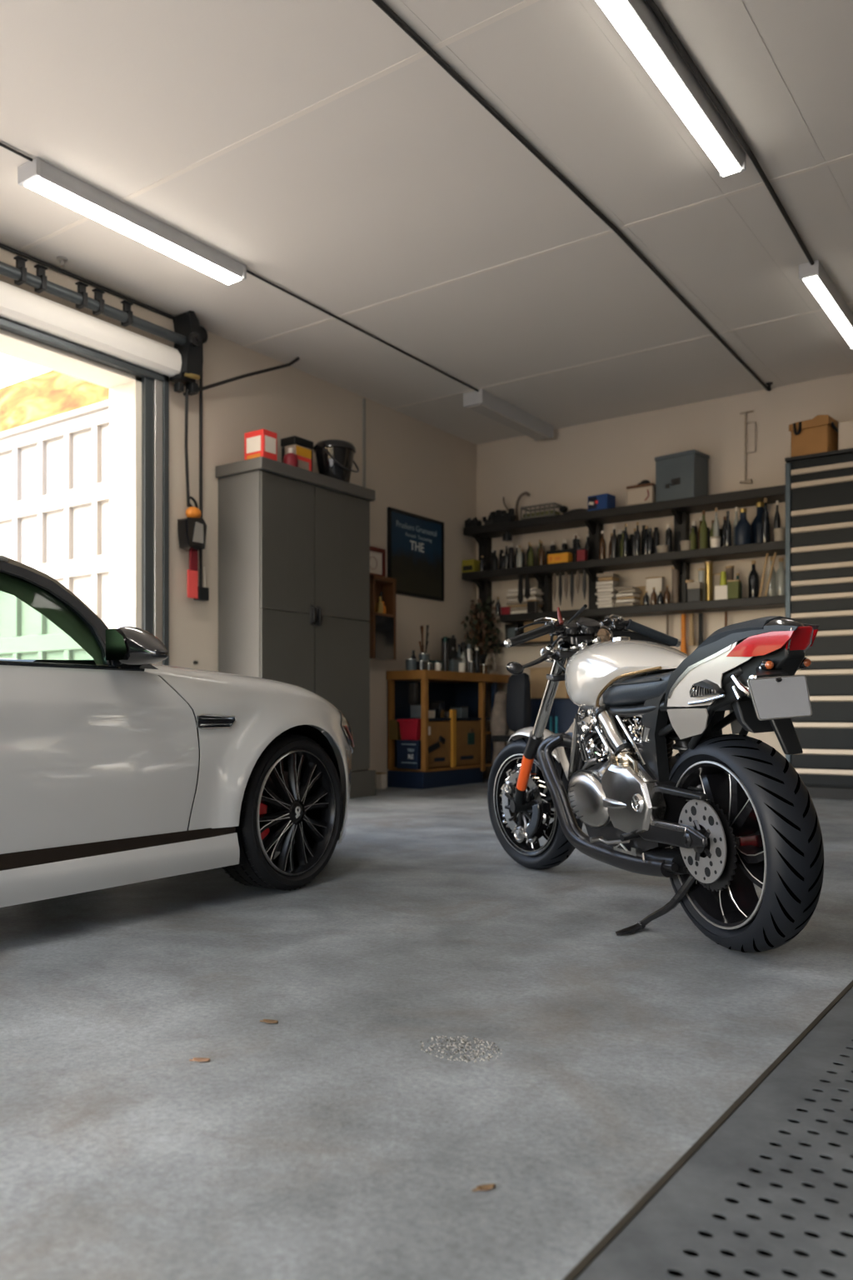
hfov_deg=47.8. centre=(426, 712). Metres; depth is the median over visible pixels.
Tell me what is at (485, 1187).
dry leaf
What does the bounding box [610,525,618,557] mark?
bottle
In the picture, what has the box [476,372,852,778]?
wall
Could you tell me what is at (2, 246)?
rail
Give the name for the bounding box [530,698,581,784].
base cabinet
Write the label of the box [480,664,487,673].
tin
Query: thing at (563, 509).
lamp
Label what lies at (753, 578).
bottle
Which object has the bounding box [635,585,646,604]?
shelf box
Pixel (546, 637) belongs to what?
carton
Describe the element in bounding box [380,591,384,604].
figurine
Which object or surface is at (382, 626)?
display case
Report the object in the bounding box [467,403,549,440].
diffuser
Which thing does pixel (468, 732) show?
wooden crate
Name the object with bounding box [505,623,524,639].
carton
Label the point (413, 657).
bottle
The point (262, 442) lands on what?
box
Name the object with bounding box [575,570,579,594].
tool
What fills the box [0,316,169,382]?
trim
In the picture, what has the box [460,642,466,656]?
spray can
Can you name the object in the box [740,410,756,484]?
rail
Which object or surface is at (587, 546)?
bottle
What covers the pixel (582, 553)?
tin
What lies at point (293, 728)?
hood
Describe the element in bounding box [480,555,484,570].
bottle
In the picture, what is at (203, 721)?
vent
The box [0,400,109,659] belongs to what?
fence
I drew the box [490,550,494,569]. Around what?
bottle
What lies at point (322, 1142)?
floor
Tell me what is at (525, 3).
trim
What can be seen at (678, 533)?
spray can
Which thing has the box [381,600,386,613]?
figurine
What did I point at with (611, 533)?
bottle
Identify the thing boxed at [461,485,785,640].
wall shelving
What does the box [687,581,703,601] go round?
box
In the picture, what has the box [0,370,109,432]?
foliage
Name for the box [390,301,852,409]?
trim
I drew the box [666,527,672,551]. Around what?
bottle
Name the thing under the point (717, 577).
box
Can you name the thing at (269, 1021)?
dry leaf
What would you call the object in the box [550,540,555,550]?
spray can
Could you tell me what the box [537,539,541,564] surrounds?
bottle
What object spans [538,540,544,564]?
bottle
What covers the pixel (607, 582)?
stack
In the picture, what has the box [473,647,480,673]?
oil bottle
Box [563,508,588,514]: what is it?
rag
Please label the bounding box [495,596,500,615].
bottle
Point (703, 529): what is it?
bottle
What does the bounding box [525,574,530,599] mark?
tool
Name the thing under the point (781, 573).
bottle
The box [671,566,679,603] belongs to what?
tube
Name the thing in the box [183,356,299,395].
rod
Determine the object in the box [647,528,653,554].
bottle
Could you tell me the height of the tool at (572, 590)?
0.360 m
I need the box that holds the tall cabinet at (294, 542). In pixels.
[215,456,375,798]
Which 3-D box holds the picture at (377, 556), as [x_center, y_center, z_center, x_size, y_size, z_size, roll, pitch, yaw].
[-0.506,-1.420,9.078,0.040,0.280,0.340,0,0,35]
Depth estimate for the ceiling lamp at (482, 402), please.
9.23 m
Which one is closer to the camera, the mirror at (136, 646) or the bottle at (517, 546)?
the mirror at (136, 646)
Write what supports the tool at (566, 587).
hanging from the wall shelving at (682, 508)
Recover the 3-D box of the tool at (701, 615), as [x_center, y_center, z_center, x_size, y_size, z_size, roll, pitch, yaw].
[2.584,-0.735,9.063,0.065,0.400,0.065,0,0,-32]
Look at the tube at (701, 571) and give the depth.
8.94 m
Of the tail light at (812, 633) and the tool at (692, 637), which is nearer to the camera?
the tail light at (812, 633)
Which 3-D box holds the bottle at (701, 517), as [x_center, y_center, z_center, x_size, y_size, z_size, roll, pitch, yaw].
[2.544,-1.653,8.925,0.055,0.315,0.055,0,0,35]
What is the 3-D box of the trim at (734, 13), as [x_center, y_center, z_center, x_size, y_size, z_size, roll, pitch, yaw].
[0.610,-2.954,3.096,0.100,0.012,12.150,0,0,35]
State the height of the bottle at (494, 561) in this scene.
0.210 m
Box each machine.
[465,517,481,527]
[482,515,492,524]
[490,508,515,524]
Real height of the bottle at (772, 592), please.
0.380 m
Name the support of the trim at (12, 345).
attached to the wall at (414, 466)
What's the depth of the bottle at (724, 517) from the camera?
8.78 m
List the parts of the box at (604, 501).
panel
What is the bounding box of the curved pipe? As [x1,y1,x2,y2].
[515,491,530,520]
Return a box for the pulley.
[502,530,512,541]
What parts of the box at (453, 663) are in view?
lid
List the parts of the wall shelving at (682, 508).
shelf, shelf, shelf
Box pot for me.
[418,625,429,663]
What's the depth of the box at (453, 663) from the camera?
9.59 m
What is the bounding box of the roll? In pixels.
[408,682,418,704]
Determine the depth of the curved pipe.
10.16 m
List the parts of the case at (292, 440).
lid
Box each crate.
[396,740,420,769]
[428,720,450,769]
[456,720,480,766]
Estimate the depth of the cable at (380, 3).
5.07 m
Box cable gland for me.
[200,325,208,343]
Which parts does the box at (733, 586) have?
lid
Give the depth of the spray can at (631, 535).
9.42 m
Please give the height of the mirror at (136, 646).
0.129 m
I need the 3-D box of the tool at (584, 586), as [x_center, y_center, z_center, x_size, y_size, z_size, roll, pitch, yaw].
[1.571,-1.269,9.570,0.036,0.300,0.012,0,0,35]
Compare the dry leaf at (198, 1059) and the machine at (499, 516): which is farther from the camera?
the machine at (499, 516)
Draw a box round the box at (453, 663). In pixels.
[441,657,462,671]
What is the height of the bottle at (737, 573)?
0.240 m
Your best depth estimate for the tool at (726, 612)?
8.92 m
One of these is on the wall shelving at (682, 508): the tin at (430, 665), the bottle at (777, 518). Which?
the bottle at (777, 518)
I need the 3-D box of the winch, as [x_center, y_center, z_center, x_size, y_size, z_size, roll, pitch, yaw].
[-1.753,-1.240,7.211,0.116,0.760,0.190,0,0,35]
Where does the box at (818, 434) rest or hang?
on the tool chest
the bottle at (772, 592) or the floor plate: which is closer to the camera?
the floor plate
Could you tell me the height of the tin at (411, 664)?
0.110 m
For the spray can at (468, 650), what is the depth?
9.85 m
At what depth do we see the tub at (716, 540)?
8.71 m
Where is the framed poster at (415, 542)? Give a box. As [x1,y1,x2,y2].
[387,506,444,601]
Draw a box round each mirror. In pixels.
[117,625,169,664]
[505,661,524,674]
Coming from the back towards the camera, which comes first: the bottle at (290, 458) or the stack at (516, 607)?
the stack at (516, 607)
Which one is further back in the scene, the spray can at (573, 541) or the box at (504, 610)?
the box at (504, 610)
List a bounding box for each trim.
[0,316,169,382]
[0,329,141,388]
[17,0,539,252]
[109,376,141,629]
[141,374,169,665]
[242,153,852,347]
[359,0,785,388]
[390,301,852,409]
[549,0,852,374]
[712,0,852,250]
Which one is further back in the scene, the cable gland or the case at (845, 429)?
the case at (845, 429)
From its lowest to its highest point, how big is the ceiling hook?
0.075 m
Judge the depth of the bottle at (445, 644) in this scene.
9.51 m
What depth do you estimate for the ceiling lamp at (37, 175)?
5.62 m
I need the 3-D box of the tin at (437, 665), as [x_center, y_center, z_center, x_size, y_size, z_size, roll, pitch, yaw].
[0.109,-0.440,9.303,0.063,0.080,0.061,0,0,35]
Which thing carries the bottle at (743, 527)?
on the wall shelving at (682, 508)
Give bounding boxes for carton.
[285,444,311,470]
[462,559,479,572]
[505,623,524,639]
[524,620,564,642]
[528,666,567,698]
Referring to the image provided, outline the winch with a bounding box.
[177,495,206,598]
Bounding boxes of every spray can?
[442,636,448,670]
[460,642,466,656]
[465,644,472,672]
[499,549,504,569]
[508,543,514,568]
[520,549,524,566]
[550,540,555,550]
[561,539,567,549]
[572,534,577,548]
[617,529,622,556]
[629,534,634,555]
[641,525,646,554]
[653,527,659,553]
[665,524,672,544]
[676,531,680,550]
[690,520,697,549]
[707,527,709,548]
[719,525,722,546]
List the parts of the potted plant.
stem, pot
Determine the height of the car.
1.302 m
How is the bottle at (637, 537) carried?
on the wall shelving at (682, 508)
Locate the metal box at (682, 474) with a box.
[655,449,709,501]
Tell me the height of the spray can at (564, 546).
0.278 m
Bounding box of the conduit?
[362,398,365,487]
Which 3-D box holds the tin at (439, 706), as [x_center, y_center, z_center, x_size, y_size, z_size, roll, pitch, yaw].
[0.099,-0.030,9.409,0.145,0.168,0.096,0,0,35]
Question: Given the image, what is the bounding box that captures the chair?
[491,672,531,789]
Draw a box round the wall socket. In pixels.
[193,566,209,601]
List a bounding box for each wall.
[0,247,476,787]
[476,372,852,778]
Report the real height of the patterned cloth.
0.934 m
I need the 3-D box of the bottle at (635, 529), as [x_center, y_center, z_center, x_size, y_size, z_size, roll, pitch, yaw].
[2.015,-1.637,9.302,0.058,0.284,0.058,0,0,35]
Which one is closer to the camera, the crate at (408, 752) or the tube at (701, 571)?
the tube at (701, 571)
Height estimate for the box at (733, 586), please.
0.167 m
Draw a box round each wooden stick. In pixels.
[758,553,769,596]
[764,552,777,596]
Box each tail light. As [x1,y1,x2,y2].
[726,630,795,656]
[807,629,819,649]
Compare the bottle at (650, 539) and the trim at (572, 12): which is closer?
the trim at (572, 12)
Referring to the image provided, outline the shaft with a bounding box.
[0,255,186,345]
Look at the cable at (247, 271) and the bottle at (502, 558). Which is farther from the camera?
the bottle at (502, 558)
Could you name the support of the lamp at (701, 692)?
attached to the motorcycle
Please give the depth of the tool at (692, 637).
9.10 m
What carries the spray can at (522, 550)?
on the wall shelving at (682, 508)
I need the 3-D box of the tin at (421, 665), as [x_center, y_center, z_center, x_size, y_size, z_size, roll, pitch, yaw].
[-0.042,-0.445,9.178,0.126,0.090,0.123,0,0,35]
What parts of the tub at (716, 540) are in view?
lid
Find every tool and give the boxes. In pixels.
[517,575,524,604]
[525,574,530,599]
[552,572,556,601]
[558,572,562,604]
[564,571,568,599]
[570,570,574,606]
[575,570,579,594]
[582,570,586,599]
[666,615,669,634]
[680,614,686,654]
[688,613,695,645]
[698,613,703,646]
[725,611,727,626]
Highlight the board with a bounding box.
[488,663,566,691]
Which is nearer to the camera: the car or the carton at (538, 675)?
the car
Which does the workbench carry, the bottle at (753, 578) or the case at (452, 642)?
the case at (452, 642)
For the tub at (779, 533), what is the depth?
8.38 m
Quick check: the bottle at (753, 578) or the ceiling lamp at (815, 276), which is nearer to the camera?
the ceiling lamp at (815, 276)
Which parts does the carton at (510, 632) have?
label panel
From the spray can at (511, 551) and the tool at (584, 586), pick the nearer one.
the tool at (584, 586)
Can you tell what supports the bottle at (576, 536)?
on the wall shelving at (682, 508)
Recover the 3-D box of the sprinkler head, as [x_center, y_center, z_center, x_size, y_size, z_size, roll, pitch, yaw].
[-2.369,-2.922,6.256,0.070,0.055,0.068,0,0,35]
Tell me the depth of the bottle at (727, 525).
8.68 m
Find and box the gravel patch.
[420,1035,502,1062]
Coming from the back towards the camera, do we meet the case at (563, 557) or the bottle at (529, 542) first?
the bottle at (529, 542)
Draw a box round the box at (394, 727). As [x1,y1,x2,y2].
[389,720,400,739]
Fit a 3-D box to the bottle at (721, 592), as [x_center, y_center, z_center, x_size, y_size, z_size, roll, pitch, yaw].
[2.699,-1.150,8.747,0.130,0.260,0.100,0,0,35]
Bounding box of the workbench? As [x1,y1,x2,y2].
[386,670,509,789]
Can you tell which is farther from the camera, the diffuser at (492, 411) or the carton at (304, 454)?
the diffuser at (492, 411)
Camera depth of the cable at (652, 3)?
4.71 m
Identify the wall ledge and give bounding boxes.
[490,640,557,646]
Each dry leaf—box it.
[189,1057,209,1061]
[260,1019,278,1023]
[472,1184,495,1191]
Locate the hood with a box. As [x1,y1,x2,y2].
[154,663,321,730]
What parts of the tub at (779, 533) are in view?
lid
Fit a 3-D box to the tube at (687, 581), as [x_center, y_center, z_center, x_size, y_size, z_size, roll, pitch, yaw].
[2.474,-1.130,9.043,0.078,0.220,0.078,0,0,35]
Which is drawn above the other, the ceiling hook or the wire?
the ceiling hook
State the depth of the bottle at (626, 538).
9.26 m
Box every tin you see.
[375,772,386,789]
[405,658,417,669]
[410,703,420,718]
[415,660,429,669]
[428,663,433,669]
[428,700,445,718]
[428,709,435,718]
[435,662,440,670]
[445,710,449,718]
[450,705,468,717]
[459,662,464,672]
[468,660,474,672]
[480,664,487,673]
[576,548,588,560]
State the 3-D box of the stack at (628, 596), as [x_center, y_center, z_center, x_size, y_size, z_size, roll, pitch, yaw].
[1.955,-1.117,9.332,0.220,0.188,0.169,0,0,35]
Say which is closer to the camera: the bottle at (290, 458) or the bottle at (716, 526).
the bottle at (290, 458)
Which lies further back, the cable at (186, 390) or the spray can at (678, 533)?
the spray can at (678, 533)
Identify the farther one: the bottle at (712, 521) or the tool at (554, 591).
the tool at (554, 591)
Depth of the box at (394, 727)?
9.23 m
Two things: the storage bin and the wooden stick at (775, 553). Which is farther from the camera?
the storage bin
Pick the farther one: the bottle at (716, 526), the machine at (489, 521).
the machine at (489, 521)
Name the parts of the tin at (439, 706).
lid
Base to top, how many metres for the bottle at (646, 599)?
0.140 m
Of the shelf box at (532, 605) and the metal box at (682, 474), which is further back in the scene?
the shelf box at (532, 605)
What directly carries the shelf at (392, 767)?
attached to the workbench
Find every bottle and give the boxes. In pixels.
[283,447,298,467]
[410,650,416,659]
[456,644,461,658]
[460,649,466,672]
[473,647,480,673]
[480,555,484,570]
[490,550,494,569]
[491,550,498,569]
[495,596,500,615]
[500,554,504,569]
[504,545,509,568]
[514,545,518,567]
[516,545,523,567]
[526,541,530,565]
[528,544,534,565]
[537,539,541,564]
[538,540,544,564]
[573,535,577,561]
[575,536,581,561]
[585,534,590,559]
[599,530,605,559]
[609,533,613,557]
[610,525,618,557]
[620,530,624,556]
[623,523,629,556]
[632,528,636,555]
[635,521,640,554]
[643,525,649,554]
[643,590,649,604]
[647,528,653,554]
[650,587,657,604]
[657,590,664,604]
[664,585,670,603]
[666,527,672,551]
[690,525,696,549]
[698,516,702,549]
[700,510,707,548]
[710,520,714,547]
[713,507,719,536]
[715,571,727,599]
[721,516,726,546]
[725,510,731,545]
[733,506,739,544]
[736,572,742,598]
[748,560,759,597]
[761,498,769,542]
[767,556,776,596]
[774,500,780,541]
[775,557,785,595]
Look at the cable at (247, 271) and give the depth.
7.31 m
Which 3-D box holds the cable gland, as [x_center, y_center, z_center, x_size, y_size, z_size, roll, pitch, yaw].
[-1.749,-2.880,7.307,0.070,0.130,0.206,0,0,35]
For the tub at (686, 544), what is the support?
on the wall shelving at (682, 508)
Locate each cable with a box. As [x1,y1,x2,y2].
[0,142,32,161]
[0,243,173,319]
[184,389,189,507]
[199,364,203,586]
[246,270,479,391]
[372,0,768,390]
[645,0,814,264]
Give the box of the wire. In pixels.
[502,496,508,510]
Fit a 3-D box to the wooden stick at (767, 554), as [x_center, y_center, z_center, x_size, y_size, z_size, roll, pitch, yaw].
[2.999,-1.225,8.558,0.129,0.406,0.022,0,0,-33]
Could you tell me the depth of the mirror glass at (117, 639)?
3.11 m
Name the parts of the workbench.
leg, leg, panel, leg, blue post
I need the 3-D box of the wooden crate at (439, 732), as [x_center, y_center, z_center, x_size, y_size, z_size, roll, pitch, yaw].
[-0.015,0.309,9.335,0.372,0.448,0.426,0,0,35]
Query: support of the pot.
on the workbench
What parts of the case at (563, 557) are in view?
label panel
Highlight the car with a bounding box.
[0,555,354,907]
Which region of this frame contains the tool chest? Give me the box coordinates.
[785,447,852,799]
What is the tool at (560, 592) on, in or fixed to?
hanging from the wall shelving at (682, 508)
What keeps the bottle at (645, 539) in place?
on the wall shelving at (682, 508)
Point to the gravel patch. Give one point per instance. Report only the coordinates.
(462, 1039)
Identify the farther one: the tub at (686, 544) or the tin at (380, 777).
the tin at (380, 777)
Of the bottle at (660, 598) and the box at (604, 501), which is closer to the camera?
the bottle at (660, 598)
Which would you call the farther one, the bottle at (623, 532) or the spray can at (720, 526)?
the bottle at (623, 532)
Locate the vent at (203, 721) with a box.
[196,714,236,729]
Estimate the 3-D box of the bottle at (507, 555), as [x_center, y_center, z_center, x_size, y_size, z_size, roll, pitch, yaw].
[0.836,-1.616,10.050,0.052,0.242,0.052,0,0,35]
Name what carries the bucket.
on the tall cabinet at (294, 542)
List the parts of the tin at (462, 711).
lid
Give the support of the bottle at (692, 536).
on the wall shelving at (682, 508)
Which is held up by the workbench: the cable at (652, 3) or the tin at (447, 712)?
the tin at (447, 712)
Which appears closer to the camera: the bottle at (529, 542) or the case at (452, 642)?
the case at (452, 642)
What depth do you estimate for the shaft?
6.38 m
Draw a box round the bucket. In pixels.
[313,439,359,482]
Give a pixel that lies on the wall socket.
(203, 592)
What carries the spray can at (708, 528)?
on the wall shelving at (682, 508)
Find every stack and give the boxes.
[506,587,544,614]
[595,572,619,608]
[615,585,641,606]
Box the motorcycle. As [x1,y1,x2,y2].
[487,604,824,952]
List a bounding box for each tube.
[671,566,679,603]
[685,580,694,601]
[698,568,704,600]
[705,560,713,600]
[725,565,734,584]
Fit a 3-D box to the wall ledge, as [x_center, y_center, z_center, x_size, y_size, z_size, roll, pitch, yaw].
[1.055,-0.723,10.139,0.801,0.025,0.160,0,0,35]
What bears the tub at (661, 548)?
on the wall shelving at (682, 508)
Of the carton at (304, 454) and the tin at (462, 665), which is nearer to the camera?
the carton at (304, 454)
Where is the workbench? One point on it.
(470, 689)
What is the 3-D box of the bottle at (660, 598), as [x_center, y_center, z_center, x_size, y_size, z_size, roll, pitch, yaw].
[2.220,-1.085,9.125,0.060,0.130,0.060,0,0,35]
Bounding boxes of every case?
[280,435,313,471]
[369,575,396,659]
[429,660,443,670]
[441,637,456,658]
[547,552,572,564]
[838,420,852,449]
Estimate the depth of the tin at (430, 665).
9.16 m
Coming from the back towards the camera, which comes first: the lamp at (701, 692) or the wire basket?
the wire basket
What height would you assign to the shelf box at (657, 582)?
0.287 m
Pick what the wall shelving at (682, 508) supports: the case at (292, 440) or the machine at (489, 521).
the machine at (489, 521)
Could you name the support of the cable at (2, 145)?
attached to the ceiling
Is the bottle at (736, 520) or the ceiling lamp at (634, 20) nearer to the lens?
the ceiling lamp at (634, 20)
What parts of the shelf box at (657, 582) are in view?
lid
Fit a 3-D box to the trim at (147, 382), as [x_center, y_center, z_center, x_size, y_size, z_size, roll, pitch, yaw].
[-2.012,-0.875,7.033,0.160,3.190,0.200,0,0,35]
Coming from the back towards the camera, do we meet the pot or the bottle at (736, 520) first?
the pot
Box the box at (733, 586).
[727,579,741,599]
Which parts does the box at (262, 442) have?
label panel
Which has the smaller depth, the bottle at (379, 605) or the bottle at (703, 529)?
the bottle at (703, 529)
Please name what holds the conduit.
attached to the wall at (414, 466)
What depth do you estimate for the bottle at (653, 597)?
9.14 m
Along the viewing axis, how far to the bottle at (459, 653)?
9.86 m
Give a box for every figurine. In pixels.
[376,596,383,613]
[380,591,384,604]
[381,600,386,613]
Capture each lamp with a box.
[17,157,246,285]
[463,389,553,440]
[559,505,568,513]
[595,0,745,178]
[688,679,725,704]
[799,260,852,349]
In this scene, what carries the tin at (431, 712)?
on the workbench
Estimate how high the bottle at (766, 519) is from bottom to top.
0.399 m
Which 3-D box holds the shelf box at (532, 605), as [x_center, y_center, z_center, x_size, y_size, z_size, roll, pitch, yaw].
[1.088,-1.083,9.834,0.106,0.127,0.076,0,0,35]
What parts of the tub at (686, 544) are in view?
lid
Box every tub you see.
[656,545,669,553]
[680,540,691,550]
[710,535,720,547]
[774,527,785,540]
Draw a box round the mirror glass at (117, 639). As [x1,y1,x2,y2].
[105,628,128,660]
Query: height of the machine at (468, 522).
0.112 m
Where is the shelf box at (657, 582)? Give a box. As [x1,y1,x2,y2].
[645,575,664,604]
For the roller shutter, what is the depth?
6.41 m
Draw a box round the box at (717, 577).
[713,573,720,599]
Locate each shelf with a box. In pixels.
[388,761,492,772]
[395,717,490,720]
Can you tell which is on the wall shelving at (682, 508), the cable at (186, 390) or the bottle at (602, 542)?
the bottle at (602, 542)
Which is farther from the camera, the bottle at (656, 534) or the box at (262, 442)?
the bottle at (656, 534)
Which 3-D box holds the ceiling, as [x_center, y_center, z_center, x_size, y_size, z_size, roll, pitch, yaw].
[0.749,-3.025,3.119,9.600,0.150,12.350,0,0,35]
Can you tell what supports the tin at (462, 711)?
on the workbench
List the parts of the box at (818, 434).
lid, handle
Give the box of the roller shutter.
[0,280,181,377]
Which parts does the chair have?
seat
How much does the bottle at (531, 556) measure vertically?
0.231 m
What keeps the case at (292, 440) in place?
on the tall cabinet at (294, 542)
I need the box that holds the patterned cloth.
[490,690,509,764]
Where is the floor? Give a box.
[0,778,852,1279]
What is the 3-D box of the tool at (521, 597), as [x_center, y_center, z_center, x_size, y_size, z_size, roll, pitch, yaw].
[0.972,-1.269,9.929,0.060,0.300,0.020,0,0,35]
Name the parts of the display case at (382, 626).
panel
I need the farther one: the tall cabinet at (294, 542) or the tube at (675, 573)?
the tube at (675, 573)
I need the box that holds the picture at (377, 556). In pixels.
[370,545,385,576]
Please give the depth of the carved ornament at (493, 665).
10.13 m
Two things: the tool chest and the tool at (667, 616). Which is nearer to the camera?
the tool chest
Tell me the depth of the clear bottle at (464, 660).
9.74 m
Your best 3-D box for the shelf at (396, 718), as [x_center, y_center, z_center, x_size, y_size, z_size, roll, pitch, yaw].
[0.263,0.065,9.808,0.435,0.020,1.480,0,0,35]
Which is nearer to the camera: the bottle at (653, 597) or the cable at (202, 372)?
the cable at (202, 372)
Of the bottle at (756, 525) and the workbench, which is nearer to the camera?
the bottle at (756, 525)
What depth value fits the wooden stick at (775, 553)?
8.51 m
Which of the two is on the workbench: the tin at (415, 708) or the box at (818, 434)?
the tin at (415, 708)
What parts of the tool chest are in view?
post, drawer, drawer, drawer, drawer, drawer, drawer, drawer, drawer, drawer, drawer, drawer, drawer, drawer, drawer, drawer, drawer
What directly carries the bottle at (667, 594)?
on the wall shelving at (682, 508)
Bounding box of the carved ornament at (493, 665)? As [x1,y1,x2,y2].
[485,653,499,674]
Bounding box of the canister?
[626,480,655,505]
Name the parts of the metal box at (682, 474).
lid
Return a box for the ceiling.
[0,0,852,444]
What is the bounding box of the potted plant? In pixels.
[460,595,502,669]
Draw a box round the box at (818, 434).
[789,414,839,456]
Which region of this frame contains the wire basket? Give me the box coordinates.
[520,502,562,519]
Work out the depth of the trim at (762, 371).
5.16 m
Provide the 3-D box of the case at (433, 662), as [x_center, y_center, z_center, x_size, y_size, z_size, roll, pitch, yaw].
[0.083,-0.455,9.420,0.123,0.110,0.110,0,0,35]
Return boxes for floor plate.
[562,980,852,1279]
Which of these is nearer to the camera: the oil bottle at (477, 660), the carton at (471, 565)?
the oil bottle at (477, 660)
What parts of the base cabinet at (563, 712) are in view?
door, handle, handle, door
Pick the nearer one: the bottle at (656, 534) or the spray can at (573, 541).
the bottle at (656, 534)
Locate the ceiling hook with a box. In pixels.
[765,381,773,391]
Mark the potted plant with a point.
(477, 617)
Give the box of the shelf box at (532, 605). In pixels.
[526,600,539,612]
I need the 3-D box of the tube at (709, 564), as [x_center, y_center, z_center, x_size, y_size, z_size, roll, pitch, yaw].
[2.623,-1.210,8.937,0.078,0.380,0.078,0,0,35]
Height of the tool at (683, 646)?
0.420 m
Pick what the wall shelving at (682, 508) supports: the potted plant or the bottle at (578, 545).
the bottle at (578, 545)
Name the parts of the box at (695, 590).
lid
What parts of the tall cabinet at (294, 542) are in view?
door, handle, handle, door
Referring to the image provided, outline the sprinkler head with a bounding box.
[56,255,67,267]
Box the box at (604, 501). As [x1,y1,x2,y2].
[588,493,615,510]
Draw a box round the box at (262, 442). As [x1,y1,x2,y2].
[244,429,277,460]
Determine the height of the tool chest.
2.878 m
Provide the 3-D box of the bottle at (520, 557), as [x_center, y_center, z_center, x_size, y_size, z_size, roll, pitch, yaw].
[0.967,-1.611,9.957,0.063,0.231,0.063,0,0,35]
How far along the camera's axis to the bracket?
7.08 m
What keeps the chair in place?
on the floor
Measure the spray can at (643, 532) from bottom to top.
0.325 m
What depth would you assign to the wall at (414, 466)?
8.38 m
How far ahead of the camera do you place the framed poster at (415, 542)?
9.64 m
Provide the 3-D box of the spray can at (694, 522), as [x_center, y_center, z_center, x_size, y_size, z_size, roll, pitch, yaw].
[2.526,-1.648,9.079,0.060,0.306,0.060,0,0,35]
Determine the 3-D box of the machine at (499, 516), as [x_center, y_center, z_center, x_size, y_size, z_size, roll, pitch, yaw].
[0.807,-2.058,10.090,0.258,0.165,0.169,0,0,35]
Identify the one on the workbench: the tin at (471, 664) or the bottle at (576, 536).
the tin at (471, 664)
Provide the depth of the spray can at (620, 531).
9.49 m
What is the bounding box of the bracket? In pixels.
[169,310,203,395]
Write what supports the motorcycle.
on the floor
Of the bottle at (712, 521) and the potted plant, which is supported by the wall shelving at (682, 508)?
the bottle at (712, 521)
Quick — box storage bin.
[397,719,420,739]
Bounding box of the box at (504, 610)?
[500,606,511,614]

